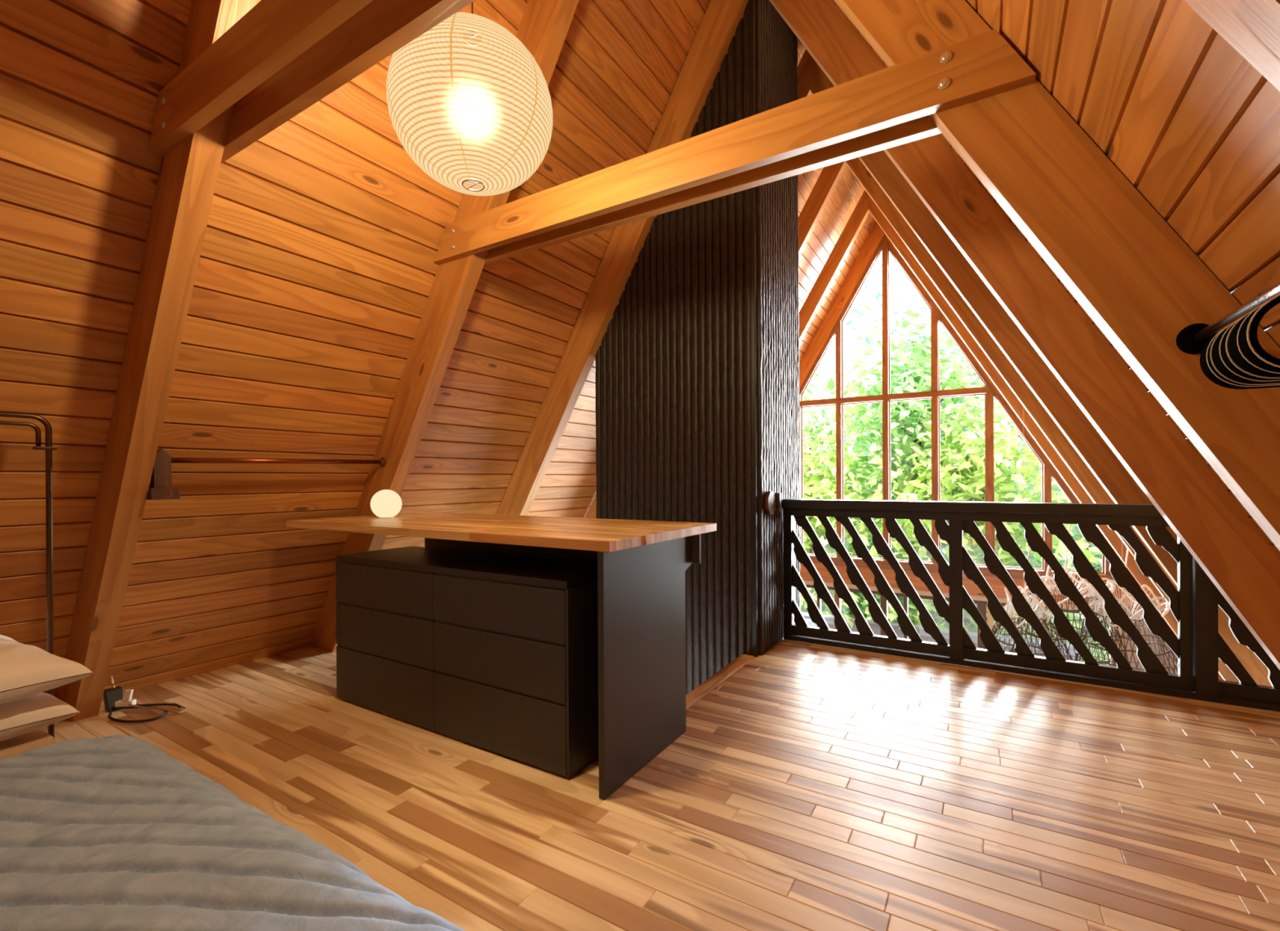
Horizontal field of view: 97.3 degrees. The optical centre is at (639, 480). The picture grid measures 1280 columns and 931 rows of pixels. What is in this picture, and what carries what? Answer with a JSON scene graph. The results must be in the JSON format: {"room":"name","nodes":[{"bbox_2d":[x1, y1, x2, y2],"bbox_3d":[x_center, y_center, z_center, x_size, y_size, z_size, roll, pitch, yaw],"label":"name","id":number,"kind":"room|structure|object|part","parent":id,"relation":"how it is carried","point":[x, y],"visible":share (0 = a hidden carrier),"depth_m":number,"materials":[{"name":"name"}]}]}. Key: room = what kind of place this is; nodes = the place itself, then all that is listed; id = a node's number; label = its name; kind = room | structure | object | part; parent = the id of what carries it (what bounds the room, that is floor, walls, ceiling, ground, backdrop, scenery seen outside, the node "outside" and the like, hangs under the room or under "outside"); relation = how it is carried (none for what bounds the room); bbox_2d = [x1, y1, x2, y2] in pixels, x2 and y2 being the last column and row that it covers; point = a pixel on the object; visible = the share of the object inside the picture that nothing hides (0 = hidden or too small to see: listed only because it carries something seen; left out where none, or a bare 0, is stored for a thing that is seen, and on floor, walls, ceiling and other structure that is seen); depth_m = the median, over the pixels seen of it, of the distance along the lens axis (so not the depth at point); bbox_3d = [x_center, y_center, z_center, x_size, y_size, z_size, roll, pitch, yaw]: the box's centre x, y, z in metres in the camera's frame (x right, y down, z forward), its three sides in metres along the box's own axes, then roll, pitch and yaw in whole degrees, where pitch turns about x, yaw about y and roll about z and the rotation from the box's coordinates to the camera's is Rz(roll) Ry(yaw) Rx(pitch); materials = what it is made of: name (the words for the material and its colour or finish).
{"room":"loft bedroom","nodes":[
{"label":"loft bedroom","id":0,"kind":"room"},
{"bbox_2d":[0,0,880,697],"bbox_3d":[-1.080,0.000,5.005,4.543,7.722,11.800,0,0,32],"label":"wall","id":1,"kind":"structure","parent":0,"point":[317,269],"depth_m":2.87,"materials":[{"name":"brown wood"}]},
{"bbox_2d":[57,0,256,722],"bbox_3d":[-1.784,-1.258,2.252,2.819,4.883,0.202,0,0,32],"label":"rafter","id":2,"kind":"object","parent":1,"relation":"attached to","point":[188,175],"depth_m":2.33,"materials":[{"name":"brown wood"}]},
{"bbox_3d":[-2.199,-0.027,2.571,0.171,0.229,0.104,0,0,32],"label":"rod bracket","id":3,"kind":"part","parent":2,"relation":"part of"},
{"bbox_2d":[148,0,373,156],"bbox_3d":[-0.643,-1.340,1.400,2.827,0.184,0.055,0,0,32],"label":"tie beam","id":4,"kind":"structure","parent":2,"relation":"attached to","point":[273,33],"depth_m":1.76,"materials":[{"name":"brown wood"}]},
{"bbox_2d":[220,0,475,164],"bbox_3d":[-0.565,-1.341,1.527,2.827,0.184,0.052,0,0,32],"label":"tie beam","id":5,"kind":"structure","parent":2,"relation":"attached to","point":[381,28],"depth_m":1.74,"materials":[{"name":"brown wood"}]},
{"bbox_2d":[310,0,578,652],"bbox_3d":[-1.135,-1.267,3.305,2.822,4.888,0.095,0,0,32],"label":"rafter","id":6,"kind":"object","parent":1,"relation":"attached to","point":[544,24],"visible":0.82,"depth_m":3.33,"materials":[{"name":"brown wood"}]},
{"bbox_2d":[171,457,386,466],"bbox_3d":[-1.907,-0.112,3.086,0.060,0.060,1.095,0,0,32],"label":"rod","id":7,"kind":"object","parent":6,"relation":"attached to","point":[382,461],"visible":0.97,"depth_m":2.99,"materials":[{"name":"orange metal"}]},
{"bbox_3d":[-1.910,-0.104,3.082,0.027,0.042,1.085,0,0,32],"label":"rod","id":8,"kind":"part","parent":7,"relation":"part of","materials":[{"name":"orange metal"}]},
{"bbox_2d":[386,2,552,195],"bbox_3d":[-0.579,-2.160,1.933,0.543,2.296,0.543,0,0,32],"label":"paper lantern","id":9,"kind":"object","parent":1,"relation":"hanging from","point":[468,101],"visible":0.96,"depth_m":1.75,"materials":[{"name":"white paper"}]},
{"bbox_2d":[496,0,749,515],"bbox_3d":[-1.079,0.020,4.800,4.324,7.466,0.095,0,0,32],"label":"rafter","id":10,"kind":"object","parent":1,"relation":"attached to","point":[721,20],"visible":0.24,"depth_m":4.22,"materials":[{"name":"brown wood"}]},
{"bbox_2d":[585,48,812,518],"bbox_3d":[-0.379,0.030,5.921,4.343,7.433,0.095,0,0,32],"label":"rafter","id":11,"kind":"object","parent":1,"relation":"attached to","point":[803,68],"visible":0.13,"depth_m":4.77,"materials":[{"name":"brown wood"}]},
{"bbox_2d":[685,654,754,711],"bbox_3d":[0.420,1.287,3.251,0.089,0.244,1.168,0,0,32],"label":"trim","id":12,"kind":"structure","parent":1,"relation":"attached to","point":[703,690],"depth_m":3.28,"materials":[{"name":"brown wood"}]},
{"bbox_2d":[798,161,846,259],"bbox_3d":[0.309,0.038,7.025,4.361,7.403,0.095,0,0,32],"label":"rafter","id":13,"kind":"object","parent":1,"relation":"attached to","point":[829,176],"visible":0.1,"depth_m":5.99,"materials":[{"name":"brown wood"}]},
{"bbox_2d":[798,190,869,343],"bbox_3d":[0.994,0.041,8.130,4.372,7.383,0.095,0,0,32],"label":"rafter","id":14,"kind":"object","parent":1,"relation":"attached to","point":[860,213],"visible":0.23,"depth_m":7.17,"materials":[{"name":"brown wood"}]},
{"bbox_2d":[40,639,1279,930],"bbox_3d":[-0.598,1.289,1.464,5.680,0.220,6.255,0,0,32],"label":"floor","id":15,"kind":"structure","parent":0,"point":[815,788],"depth_m":2.05,"materials":[{"name":"brown wood"}]},
{"bbox_2d":[0,411,57,739],"bbox_3d":[-2.692,0.467,1.653,0.040,1.445,1.395,0,0,32],"label":"frame","id":16,"kind":"object","parent":15,"relation":"on","point":[48,431],"visible":0.79,"depth_m":2.22,"materials":[{"name":"brown metal"}]},
{"bbox_2d":[102,676,124,712],"bbox_3d":[-2.727,1.104,2.919,0.087,0.165,0.070,0,0,32],"label":"power strip","id":17,"kind":"object","parent":15,"relation":"on","point":[111,695],"visible":0.82,"depth_m":2.90,"materials":[{"name":"black plastic"}]},
{"bbox_2d":[115,689,136,707],"bbox_3d":[-2.634,1.115,2.883,0.082,0.084,0.033,0,0,-6],"label":"adapter","id":18,"kind":"object","parent":15,"relation":"on","point":[127,695],"visible":1,"depth_m":2.87,"materials":[{"name":"beige plastic"}]},
{"bbox_2d":[107,703,181,722],"bbox_3d":[-2.537,1.168,2.834,0.356,0.036,0.164,0,0,5],"label":"power cable","id":19,"kind":"object","parent":15,"relation":"on","point":[152,705],"visible":0.8,"depth_m":2.88,"materials":[{"name":"black plastic"}]},
{"bbox_2d":[128,702,186,713],"bbox_3d":[-2.454,1.160,2.910,0.284,0.047,0.135,0,0,6],"label":"charging cable","id":20,"kind":"object","parent":15,"relation":"on","point":[129,704],"visible":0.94,"depth_m":2.85,"materials":[{"name":"brown plastic"}]},
{"bbox_2d":[0,735,465,930],"bbox_3d":[-1.417,1.017,0.668,2.392,0.323,2.015,0,0,32],"label":"quilt","id":21,"kind":"object","parent":15,"relation":"on","point":[113,833],"visible":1,"depth_m":1.28,"materials":[{"name":"grey fabric"}]},
{"bbox_2d":[335,546,598,777],"bbox_3d":[-0.837,0.786,2.814,1.593,0.774,0.469,0,0,32],"label":"dresser","id":22,"kind":"object","parent":15,"relation":"on","point":[494,652],"visible":0.96,"depth_m":2.48,"materials":[{"name":"black laminate"}]},
{"bbox_3d":[-1.295,0.544,2.831,0.793,0.209,0.021,0,0,32],"label":"drawer","id":23,"kind":"part","parent":22,"relation":"part of","materials":[{"name":"black laminate"}]},
{"bbox_3d":[-1.293,0.771,2.832,0.793,0.221,0.021,0,0,32],"label":"drawer","id":24,"kind":"part","parent":22,"relation":"part of","materials":[{"name":"black laminate"}]},
{"bbox_3d":[-1.292,1.031,2.833,0.793,0.274,0.021,0,0,32],"label":"drawer","id":25,"kind":"part","parent":22,"relation":"part of","materials":[{"name":"black laminate"}]},
{"bbox_3d":[-1.294,0.434,2.833,0.785,0.010,0.015,0,0,32],"label":"finger pull","id":26,"kind":"part","parent":22,"relation":"part of","materials":[{"name":"black paint"}]},
{"bbox_3d":[-1.292,0.655,2.834,0.785,0.010,0.015,0,0,32],"label":"finger pull","id":27,"kind":"part","parent":22,"relation":"part of","materials":[{"name":"black paint"}]},
{"bbox_3d":[-1.291,0.888,2.835,0.785,0.010,0.015,0,0,32],"label":"finger pull","id":28,"kind":"part","parent":22,"relation":"part of","materials":[{"name":"black paint"}]},
{"bbox_3d":[-0.621,0.541,2.418,0.781,0.209,0.021,0,0,32],"label":"drawer","id":29,"kind":"part","parent":22,"relation":"part of","materials":[{"name":"black laminate"}]},
{"bbox_3d":[-0.620,0.768,2.418,0.781,0.221,0.021,0,0,32],"label":"drawer","id":30,"kind":"part","parent":22,"relation":"part of","materials":[{"name":"black laminate"}]},
{"bbox_3d":[-0.620,0.432,2.420,0.773,0.010,0.015,0,0,32],"label":"finger pull","id":31,"kind":"part","parent":22,"relation":"part of","materials":[{"name":"black paint"}]},
{"bbox_3d":[-0.619,0.653,2.421,0.773,0.010,0.015,0,0,32],"label":"finger pull","id":32,"kind":"part","parent":22,"relation":"part of","materials":[{"name":"black paint"}]},
{"bbox_3d":[-0.619,1.028,2.419,0.781,0.274,0.021,0,0,32],"label":"drawer","id":33,"kind":"part","parent":22,"relation":"part of","materials":[{"name":"black laminate"}]},
{"bbox_3d":[-0.618,0.886,2.421,0.773,0.010,0.015,0,0,32],"label":"finger pull","id":34,"kind":"part","parent":22,"relation":"part of","materials":[{"name":"black paint"}]},
{"bbox_2d":[286,511,716,800],"bbox_3d":[-0.819,0.701,3.053,2.265,0.949,0.971,0,0,32],"label":"desk","id":35,"kind":"object","parent":15,"relation":"on","point":[642,566],"depth_m":2.39,"materials":[{"name":"brown wood"}]},
{"bbox_2d":[370,489,402,518],"bbox_3d":[-1.539,0.143,3.416,0.176,0.172,0.176,0,0,32],"label":"globe lamp","id":36,"kind":"object","parent":35,"relation":"on","point":[384,504],"visible":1,"depth_m":3.36,"materials":[{"name":"white glass"}]},
{"bbox_2d":[286,511,716,552],"bbox_3d":[-0.821,0.245,3.058,2.258,0.038,0.960,0,0,32],"label":"countertop","id":37,"kind":"structure","parent":35,"relation":"on","point":[598,535],"depth_m":2.69,"materials":[{"name":"brown wood"}]},
{"bbox_3d":[-0.585,0.719,3.076,1.779,0.910,0.022,0,0,32],"label":"panel","id":38,"kind":"part","parent":35,"relation":"part of","materials":[{"name":"black laminate"}]},
{"bbox_3d":[0.029,0.718,2.350,0.026,0.910,0.660,0,0,32],"label":"panel","id":39,"kind":"part","parent":35,"relation":"part of","materials":[{"name":"black laminate"}]},
{"bbox_2d":[782,498,1279,712],"bbox_3d":[2.271,0.647,3.426,2.805,1.021,0.145,0,0,32],"label":"railing","id":40,"kind":"object","parent":15,"relation":"on","point":[1198,646],"visible":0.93,"depth_m":3.37,"materials":[{"name":"black paint"}]},
{"bbox_3d":[1.101,0.693,4.146,0.057,0.870,0.094,0,0,32],"label":"post","id":41,"kind":"part","parent":40,"relation":"part of","materials":[{"name":"black paint"}]},
{"bbox_3d":[2.012,0.690,3.582,0.074,0.870,0.100,0,0,32],"label":"post","id":42,"kind":"part","parent":40,"relation":"part of","materials":[{"name":"black paint"}]},
{"bbox_3d":[2.033,0.167,3.571,2.250,0.060,0.143,0,0,32],"label":"cap rail","id":43,"kind":"part","parent":40,"relation":"part of","materials":[{"name":"black paint"}]},
{"bbox_3d":[2.046,0.227,3.561,2.283,0.055,0.085,0,0,32],"label":"rail","id":44,"kind":"part","parent":40,"relation":"part of","materials":[{"name":"black paint"}]},
{"bbox_3d":[2.274,1.141,3.427,2.805,0.033,0.116,0,0,32],"label":"rail","id":45,"kind":"part","parent":40,"relation":"part of","materials":[{"name":"black paint"}]},
{"bbox_3d":[2.282,1.087,3.406,2.728,0.068,0.042,0,0,32],"label":"rail","id":46,"kind":"part","parent":40,"relation":"part of","materials":[{"name":"black paint"}]},
{"bbox_3d":[2.980,0.648,2.979,0.084,0.946,0.125,0,0,32],"label":"post","id":47,"kind":"part","parent":40,"relation":"part of","materials":[{"name":"black paint"}]},
{"bbox_3d":[-2.461,1.065,1.987,0.560,0.244,0.400,0,0,32],"label":"stool","id":48,"kind":"object","parent":15,"relation":"on","visible":0},
{"bbox_2d":[0,728,55,759],"bbox_3d":[-2.438,1.053,1.999,0.627,0.267,0.465,0,0,32],"label":"sheet","id":49,"kind":"object","parent":48,"relation":"on","point":[24,743],"visible":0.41,"depth_m":1.99,"materials":[{"name":"brown wood"}]},
{"bbox_2d":[0,688,79,742],"bbox_3d":[-2.491,0.822,1.957,0.699,0.180,0.580,0,0,27],"label":"pillow","id":50,"kind":"object","parent":49,"relation":"on","point":[37,711],"visible":0.66,"depth_m":1.98,"materials":[{"name":"white fabric"}]},
{"bbox_2d":[0,635,93,704],"bbox_3d":[-2.450,0.676,1.931,0.719,0.200,0.600,0,0,24],"label":"pillow","id":51,"kind":"object","parent":50,"relation":"on","point":[28,670],"visible":1,"depth_m":1.97,"materials":[{"name":"white fabric"}]},
{"bbox_2d":[799,222,1223,704],"bbox_3d":[3.481,-0.072,8.107,8.683,7.622,0.220,0,0,32],"label":"wall","id":52,"kind":"structure","parent":0,"point":[874,238],"depth_m":7.97,"materials":[{"name":"brown wood"}]},
{"bbox_2d":[799,235,1117,586],"bbox_3d":[3.509,-1.118,8.048,5.485,4.750,0.180,0,0,32],"label":"window","id":53,"kind":"structure","parent":52,"relation":"in","point":[989,391],"depth_m":7.80,"materials":[{"name":"brown wood"}]},
{"bbox_3d":[2.375,-1.172,8.756,2.674,4.632,0.120,0,0,32],"label":"frame","id":54,"kind":"part","parent":53,"relation":"part of","materials":[{"name":"brown wood"}]},
{"bbox_3d":[3.522,1.199,8.054,5.485,0.116,0.180,0,0,32],"label":"sill","id":55,"kind":"part","parent":53,"relation":"part of","materials":[{"name":"brown wood"}]},
{"bbox_3d":[4.652,-1.181,7.357,2.677,4.632,0.120,0,0,32],"label":"frame","id":56,"kind":"part","parent":53,"relation":"part of","materials":[{"name":"brown wood"}]},
{"bbox_2d":[800,584,1124,688],"bbox_3d":[3.316,2.666,8.207,5.735,2.149,0.110,0,0,32],"label":"window","id":57,"kind":"structure","parent":52,"relation":"in","point":[981,606],"depth_m":7.79,"materials":[{"name":"brown wood"}]},
{"bbox_3d":[3.304,1.616,8.208,5.630,0.048,0.106,0,0,32],"label":"frame","id":58,"kind":"part","parent":57,"relation":"part of","materials":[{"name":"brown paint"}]},
{"bbox_3d":[3.534,1.557,8.072,5.868,0.064,0.160,0,0,32],"label":"header trim","id":59,"kind":"part","parent":52,"relation":"part of","materials":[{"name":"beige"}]},
{"bbox_3d":[6.471,2.653,6.270,1.659,2.149,0.110,0,0,32],"label":"panel","id":60,"kind":"part","parent":52,"relation":"part of","materials":[{"name":"black wood"}]},
{"bbox_2d":[831,0,1279,555],"bbox_3d":[2.778,-0.018,2.636,4.543,7.715,11.800,0,0,32],"label":"wall","id":61,"kind":"structure","parent":0,"point":[1188,121],"depth_m":1.39,"materials":[{"name":"brown wood"}]},
{"bbox_2d":[768,0,1279,670],"bbox_3d":[2.601,0.008,2.540,4.308,7.462,0.095,0,0,32],"label":"rafter","id":62,"kind":"object","parent":61,"relation":"attached to","point":[1242,565],"visible":1,"depth_m":2.75,"materials":[{"name":"brown wood"}]},
{"bbox_2d":[809,54,1279,712],"bbox_3d":[3.301,0.017,3.662,4.289,7.430,0.095,0,0,32],"label":"rafter","id":63,"kind":"object","parent":61,"relation":"attached to","point":[1104,464],"visible":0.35,"depth_m":3.97,"materials":[{"name":"brown wood"}]},
{"bbox_2d":[868,195,1229,705],"bbox_3d":[4.674,0.029,5.870,4.261,7.380,0.095,0,0,32],"label":"rafter","id":64,"kind":"object","parent":61,"relation":"attached to","point":[1044,444],"visible":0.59,"depth_m":6.16,"materials":[{"name":"brown wood"}]},
{"bbox_2d":[844,157,1257,709],"bbox_3d":[3.989,0.026,4.765,4.272,7.400,0.095,0,0,32],"label":"rafter","id":65,"kind":"object","parent":61,"relation":"attached to","point":[1082,473],"visible":0.47,"depth_m":5.16,"materials":[{"name":"brown wood"}]},
{"bbox_2d":[983,524,1177,682],"bbox_3d":[3.886,0.404,5.080,1.436,2.759,0.928,0,0,32],"label":"chandelier","id":66,"kind":"object","parent":65,"relation":"hanging from","point":[1098,602],"visible":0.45,"depth_m":4.97,"materials":[{"name":"wicker"}]},
{"bbox_2d":[983,614,1073,661],"bbox_3d":[3.506,1.457,5.118,0.744,0.424,0.590,0,0,32],"label":"lampshade","id":67,"kind":"object","parent":66,"relation":"on","point":[1045,621],"depth_m":5.04,"materials":[{"name":"wicker"}]},
{"bbox_2d":[1010,589,1129,682],"bbox_3d":[3.910,1.405,5.162,0.940,0.723,0.748,0,0,32],"label":"lampshade","id":68,"kind":"object","parent":66,"relation":"on","point":[1098,606],"depth_m":5.01,"materials":[{"name":"wicker"}]},
{"bbox_2d":[1074,608,1177,674],"bbox_3d":[4.129,1.404,4.794,0.744,0.523,0.590,0,0,32],"label":"lampshade","id":69,"kind":"object","parent":66,"relation":"on","point":[1107,621],"depth_m":4.80,"materials":[{"name":"wicker"}]},
{"bbox_2d":[834,0,1279,551],"bbox_3d":[1.275,-1.278,1.824,2.832,4.892,0.095,0,0,32],"label":"rafter","id":70,"kind":"object","parent":61,"relation":"attached to","point":[1141,285],"visible":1,"depth_m":1.70,"materials":[{"name":"brown wood"}]},
{"bbox_2d":[484,115,941,265],"bbox_3d":[0.110,-1.348,2.626,2.827,0.184,0.052,0,0,32],"label":"tie beam","id":71,"kind":"structure","parent":70,"relation":"attached to","point":[922,127],"depth_m":2.42,"materials":[{"name":"brown wood"}]},
{"bbox_2d":[434,29,1035,264],"bbox_3d":[0.032,-1.347,2.499,2.827,0.184,0.055,0,0,32],"label":"tie beam","id":72,"kind":"structure","parent":70,"relation":"attached to","point":[984,65],"depth_m":2.19,"materials":[{"name":"brown wood"}]},
{"bbox_2d":[1176,281,1279,354],"bbox_3d":[1.268,-0.396,1.094,0.086,0.086,1.166,0,0,32],"label":"rail","id":73,"kind":"object","parent":70,"relation":"attached to","point":[1192,339],"visible":0.91,"depth_m":1.47,"materials":[{"name":"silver metal"}]},
{"bbox_2d":[1200,326,1279,389],"bbox_3d":[1.099,-0.271,0.819,0.411,0.248,0.039,0,0,30],"label":"hanger","id":74,"kind":"object","parent":73,"relation":"hanging from","point":[1202,364],"visible":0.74,"depth_m":0.91,"materials":[{"name":"black wood"}]},
{"bbox_2d":[1203,320,1279,387],"bbox_3d":[1.087,-0.271,0.799,0.411,0.248,0.040,0,0,32],"label":"hanger","id":75,"kind":"object","parent":73,"relation":"hanging from","point":[1211,365],"visible":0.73,"depth_m":0.90,"materials":[{"name":"black"}]},
{"bbox_2d":[1211,314,1279,384],"bbox_3d":[1.068,-0.270,0.769,0.411,0.248,0.039,0,0,30],"label":"hanger","id":76,"kind":"object","parent":73,"relation":"hanging from","point":[1215,359],"visible":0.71,"depth_m":0.87,"materials":[{"name":"black"}]},
{"bbox_2d":[1217,307,1279,382],"bbox_3d":[1.050,-0.270,0.738,0.411,0.248,0.039,0,0,33],"label":"hanger","id":77,"kind":"object","parent":73,"relation":"hanging from","point":[1229,362],"visible":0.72,"depth_m":0.84,"materials":[{"name":"black"}]},
{"bbox_2d":[1228,301,1279,377],"bbox_3d":[1.031,-0.270,0.709,0.411,0.248,0.039,0,0,30],"label":"hanger","id":78,"kind":"object","parent":73,"relation":"hanging from","point":[1236,354],"visible":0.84,"depth_m":0.81,"materials":[{"name":"black"}]},
{"bbox_2d":[1238,293,1279,373],"bbox_3d":[1.010,-0.270,0.674,0.411,0.248,0.040,0,0,32],"label":"hanger","id":79,"kind":"object","parent":73,"relation":"hanging from","point":[1250,346],"visible":1,"depth_m":0.76,"materials":[{"name":"black wood"}]},
{"bbox_2d":[1182,0,1279,91],"bbox_3d":[0.599,-1.268,0.726,2.834,4.886,0.095,0,0,32],"label":"rafter","id":80,"kind":"object","parent":61,"relation":"attached to","point":[1251,27],"visible":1,"depth_m":0.67,"materials":[{"name":"brown wood"}]},
{"bbox_3d":[1.886,3.795,5.436,8.900,0.080,6.200,0,0,32],"label":"ground","id":81,"kind":"structure","parent":0,"visible":0},
{"bbox_2d":[595,0,799,695],"bbox_3d":[0.468,0.021,4.448,1.331,7.390,0.970,0,0,32],"label":"chimney","id":82,"kind":"object","parent":81,"relation":"on","point":[697,358],"visible":0.44,"depth_m":3.93,"materials":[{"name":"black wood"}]},
{"bbox_2d":[764,491,781,515],"bbox_3d":[0.917,0.155,3.868,0.042,0.157,0.218,0,0,32],"label":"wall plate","id":83,"kind":"object","parent":82,"relation":"attached to","point":[772,500],"visible":1,"depth_m":3.85,"materials":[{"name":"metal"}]},
{"bbox_3d":[0.893,0.155,3.847,0.022,0.157,0.157,0,0,32],"label":"plate","id":84,"kind":"part","parent":83,"relation":"part of","materials":[{"name":"silver metal"}]},
{"label":"outside","id":85,"kind":"structure","parent":0,"visible":0},
{"bbox_3d":[5.112,3.907,9.256,11.000,0.040,3.185,0,0,32],"label":"deck","id":86,"kind":"object","parent":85,"visible":0},
{"bbox_2d":[801,612,1080,674],"bbox_3d":[4.282,3.346,11.396,7.350,1.080,0.170,0,0,32],"label":"deck railing","id":87,"kind":"object","parent":86,"relation":"on","point":[829,620],"visible":0.09,"depth_m":10.69,"materials":[{"name":"grey paint"}]},
{"bbox_3d":[4.280,2.826,11.395,7.350,0.040,0.170,0,0,32],"label":"rail","id":88,"kind":"part","parent":87,"relation":"part of","materials":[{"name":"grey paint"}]},
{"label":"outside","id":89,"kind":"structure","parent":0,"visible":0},
{"bbox_2d":[802,534,1109,687],"bbox_3d":[18.064,4.303,29.390,80.000,0.200,51.050,0,0,32],"label":"ground","id":90,"kind":"structure","parent":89,"point":[913,535],"depth_m":17.30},
{"bbox_2d":[802,342,879,555],"bbox_3d":[4.042,0.543,17.486,7.221,9.711,8.920,0,0,-33],"label":"tree","id":91,"kind":"object","parent":90,"relation":"on","point":[807,428],"visible":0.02,"depth_m":16.30,"materials":[{"name":"green plant"}]},
{"bbox_2d":[800,545,939,657],"bbox_3d":[4.898,3.256,13.655,3.337,3.995,4.808,0,0,-38],"label":"tree","id":92,"kind":"object","parent":90,"relation":"on","point":[863,604],"visible":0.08,"depth_m":12.90,"materials":[{"name":"green plant"}]},
{"bbox_2d":[800,400,942,644],"bbox_3d":[3.990,1.018,13.460,5.386,7.166,4.881,0,0,-21],"label":"tree","id":93,"kind":"object","parent":90,"relation":"on","point":[825,489],"visible":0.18,"depth_m":12.74,"materials":[{"name":"green plant"}]},
{"bbox_2d":[807,395,974,561],"bbox_3d":[7.694,1.277,21.340,12.077,9.140,7.838,0,0,34],"label":"tree","id":94,"kind":"object","parent":90,"relation":"on","point":[943,553],"visible":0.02,"depth_m":20.61,"materials":[{"name":"green plant"}]},
{"bbox_2d":[803,263,1041,555],"bbox_3d":[9.194,-1.791,18.180,8.763,12.157,7.688,0,0,11],"label":"tree","id":95,"kind":"object","parent":90,"relation":"on","point":[868,295],"visible":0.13,"depth_m":17.85,"materials":[{"name":"green plant"}]},
{"bbox_2d":[813,286,1038,660],"bbox_3d":[6.231,-0.154,12.828,4.832,8.941,5.406,0,0,32],"label":"tree","id":96,"kind":"object","parent":90,"relation":"on","point":[902,421],"visible":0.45,"depth_m":12.23,"materials":[{"name":"green plant"}]},
{"bbox_3d":[6.201,-1.450,12.787,4.832,6.350,5.515,0,0,32],"label":"crown","id":97,"kind":"part","parent":96,"relation":"part of","materials":[{"name":"green plant"}]},
{"bbox_2d":[851,385,1102,673],"bbox_3d":[6.740,1.170,11.413,4.746,6.454,4.179,0,0,-4],"label":"tree","id":98,"kind":"object","parent":90,"relation":"on","point":[970,485],"visible":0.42,"depth_m":11.03,"materials":[{"name":"green plant"}]},
{"bbox_2d":[893,437,1103,623],"bbox_3d":[12.600,2.240,19.695,10.808,9.125,8.065,0,0,24],"label":"tree","id":99,"kind":"object","parent":90,"relation":"on","point":[912,543],"visible":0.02,"depth_m":19.83,"materials":[{"name":"green plant"}]},
{"bbox_2d":[908,556,1109,678],"bbox_3d":[8.181,3.106,12.214,4.344,3.391,3.491,0,0,32],"label":"tree","id":100,"kind":"object","parent":90,"relation":"on","point":[1070,617],"visible":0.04,"depth_m":11.28,"materials":[{"name":"green plant"}]},
{"bbox_2d":[946,414,1101,571],"bbox_3d":[13.823,-1.290,15.634,10.530,13.002,7.771,0,0,17],"label":"tree","id":101,"kind":"object","parent":90,"relation":"on","point":[1030,451],"visible":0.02,"depth_m":16.04,"materials":[{"name":"green plant"}]},
{"bbox_2d":[972,377,1108,661],"bbox_3d":[9.444,0.688,12.587,5.497,7.226,6.045,0,0,0],"label":"tree","id":102,"kind":"object","parent":90,"relation":"on","point":[1097,566],"visible":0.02,"depth_m":12.01,"materials":[{"name":"green plant"}]}
]}

